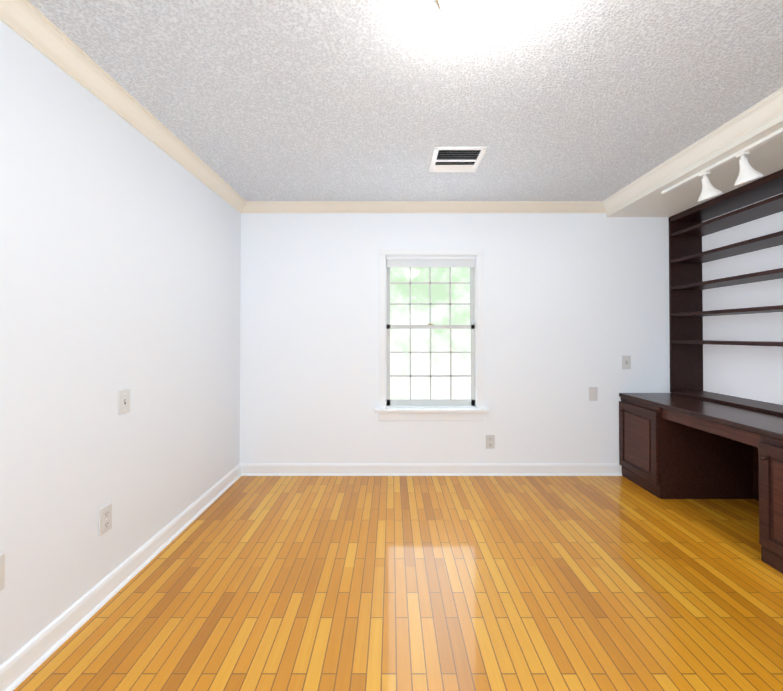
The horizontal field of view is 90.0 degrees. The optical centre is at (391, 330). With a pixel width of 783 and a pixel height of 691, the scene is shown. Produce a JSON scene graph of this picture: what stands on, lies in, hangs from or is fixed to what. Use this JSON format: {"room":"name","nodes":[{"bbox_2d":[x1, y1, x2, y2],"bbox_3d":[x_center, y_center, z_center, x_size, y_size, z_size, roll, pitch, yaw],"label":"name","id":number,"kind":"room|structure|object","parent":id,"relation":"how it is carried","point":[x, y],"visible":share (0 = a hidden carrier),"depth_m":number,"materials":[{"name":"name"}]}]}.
{"room":"office","nodes":[
{"label":"office","id":0,"kind":"room"},
{"bbox_2d":[0,20,240,665],"bbox_3d":[-1.459,0.051,1.119,0.120,2.500,5.240,0,-1,0],"label":"wall","id":1,"kind":"structure","parent":0,"point":[120,252],"depth_m":1.84,"materials":[{"name":"white paint"}]},
{"bbox_2d":[0,553,4,590],"bbox_3d":[-1.393,0.864,1.370,0.010,0.126,0.080,0,-1,0],"label":"electrical outlet","id":2,"kind":"object","parent":1,"relation":"attached to","point":[2,571],"visible":1,"depth_m":1.40,"materials":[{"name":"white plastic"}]},
{"bbox_2d":[99,503,111,535],"bbox_3d":[-1.393,0.920,1.910,0.010,0.126,0.080,0,-1,0],"label":"electrical outlet","id":3,"kind":"object","parent":1,"relation":"attached to","point":[105,518],"visible":1,"depth_m":1.90,"materials":[{"name":"white plastic"}]},
{"bbox_2d":[0,463,243,690],"bbox_3d":[-1.386,1.249,1.106,0.028,0.106,5.000,0,-1,0],"label":"baseboard","id":4,"kind":"structure","parent":1,"relation":"attached to","point":[20,666],"depth_m":1.84,"materials":[{"name":"white wood"}]},
{"bbox_2d":[119,389,129,414],"bbox_3d":[-1.391,0.371,2.046,0.015,0.126,0.080,0,-1,0],"label":"switch plate","id":5,"kind":"object","parent":1,"relation":"attached to","point":[124,401],"visible":1,"depth_m":2.04,"materials":[{"name":"white plastic"}]},
{"bbox_2d":[0,0,251,212],"bbox_3d":[-1.358,-1.156,1.132,0.084,0.084,5.000,0,-1,0],"label":"crown molding","id":6,"kind":"structure","parent":1,"relation":"attached to","point":[32,25],"depth_m":1.83,"materials":[{"name":"beige wood"}]},
{"bbox_2d":[13,476,782,690],"bbox_3d":[0.733,1.351,1.105,4.505,0.100,5.240,0,-1,0],"label":"floor","id":7,"kind":"structure","parent":0,"point":[432,583],"depth_m":1.93,"materials":[{"name":"brown wood"}]},
{"bbox_2d":[619,393,782,573],"bbox_3d":[2.465,0.935,2.102,0.797,0.755,3.007,0,-1,0],"label":"built-in desk","id":8,"kind":"object","parent":7,"relation":"on","point":[674,446],"visible":0.94,"depth_m":3.08,"materials":[{"name":"brown wood"}]},
{"bbox_2d":[669,169,782,415],"bbox_3d":[2.715,-0.255,2.120,0.297,1.621,2.997,0,-1,0],"label":"shelf unit","id":9,"kind":"object","parent":8,"relation":"on","point":[726,295],"visible":1,"depth_m":3.21,"materials":[{"name":"brown wood"}]},
{"bbox_2d":[28,0,782,200],"bbox_3d":[0.733,-1.248,1.132,4.505,0.100,5.240,0,-1,0],"label":"ceiling","id":10,"kind":"structure","parent":0,"point":[380,100],"depth_m":1.89,"materials":[{"name":"white paint"}]},
{"bbox_2d":[429,146,486,171],"bbox_3d":[0.446,-1.174,2.702,0.340,0.013,0.380,0,-1,0],"label":"ceiling vent","id":11,"kind":"object","parent":10,"relation":"in","point":[456,158],"visible":1,"depth_m":2.68,"materials":[{"name":"white metal"}]},
{"bbox_2d":[436,0,525,31],"bbox_3d":[0.316,-1.128,1.331,0.350,0.134,0.350,0,-1,0],"label":"flush-mount dome light","id":12,"kind":"object","parent":10,"relation":"attached to","point":[476,15],"visible":1,"depth_m":1.34,"materials":[{"name":"white glass"}]},
{"bbox_2d":[607,114,782,216],"bbox_3d":[2.431,-1.138,1.131,0.870,0.120,5.000,0,-1,0],"label":"soffit beam","id":13,"kind":"structure","parent":10,"relation":"attached to","point":[765,159],"depth_m":2.75,"materials":[{"name":"white paint"}]},
{"bbox_2d":[600,87,782,216],"bbox_3d":[1.954,-1.138,1.131,0.084,0.120,5.000,0,-1,0],"label":"crown molding","id":14,"kind":"structure","parent":13,"relation":"attached to","point":[768,109],"depth_m":2.44,"materials":[{"name":"beige wood"}]},
{"bbox_2d":[661,128,782,201],"bbox_3d":[2.112,-0.966,2.054,0.125,0.203,1.850,0,-1,0],"label":"track light","id":15,"kind":"object","parent":13,"relation":"attached to","point":[748,173],"visible":1,"depth_m":2.35,"materials":[{"name":"white metal"}]},
{"bbox_2d":[240,213,669,462],"bbox_3d":[0.734,0.079,3.678,4.265,2.500,0.120,0,-1,0],"label":"wall","id":16,"kind":"structure","parent":0,"point":[576,306],"depth_m":3.62,"materials":[{"name":"white paint"}]},
{"bbox_2d":[248,201,599,212],"bbox_3d":[0.296,-1.130,3.589,3.210,0.084,0.084,0,-1,0],"label":"crown molding","id":17,"kind":"structure","parent":16,"relation":"attached to","point":[253,206],"depth_m":3.58,"materials":[{"name":"beige wood"}]},
{"bbox_2d":[375,248,488,420],"bbox_3d":[0.366,0.035,3.646,1.036,1.588,0.185,0,-1,0],"label":"window","id":18,"kind":"structure","parent":16,"relation":"in","point":[450,409],"depth_m":3.63,"materials":[{"name":"white wood"}]},
{"bbox_2d":[244,463,621,475],"bbox_3d":[0.372,1.275,3.592,3.481,0.106,0.028,0,-1,0],"label":"baseboard","id":19,"kind":"structure","parent":16,"relation":"attached to","point":[250,469],"depth_m":3.59,"materials":[{"name":"white wood"}]},
{"bbox_2d":[486,435,494,448],"bbox_3d":[0.908,1.023,3.603,0.080,0.126,0.010,0,-1,0],"label":"outlet","id":20,"kind":"object","parent":16,"relation":"attached to","point":[490,441],"visible":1,"depth_m":3.60,"materials":[{"name":"white plastic"}]},
{"bbox_2d":[589,387,597,400],"bbox_3d":[1.859,0.583,3.608,0.080,0.126,0.008,0,-1,0],"label":"outlet","id":21,"kind":"object","parent":16,"relation":"attached to","point":[593,393],"visible":1,"depth_m":3.61,"materials":[{"name":"white plastic"}]},
{"bbox_2d":[622,356,630,368],"bbox_3d":[2.167,0.293,3.608,0.080,0.126,0.015,0,-1,0],"label":"switch plate","id":22,"kind":"object","parent":16,"relation":"attached to","point":[626,362],"visible":1,"depth_m":3.61,"materials":[{"name":"white plastic"}]},
{"label":"outside","id":23,"kind":"structure","parent":0,"visible":0},
{"bbox_2d":[390,267,470,398],"bbox_3d":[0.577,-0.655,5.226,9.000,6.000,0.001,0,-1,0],"label":"window glass","id":24,"kind":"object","parent":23,"point":[421,365],"depth_m":5.22,"materials":[{"name":"clear glass"}]}
]}

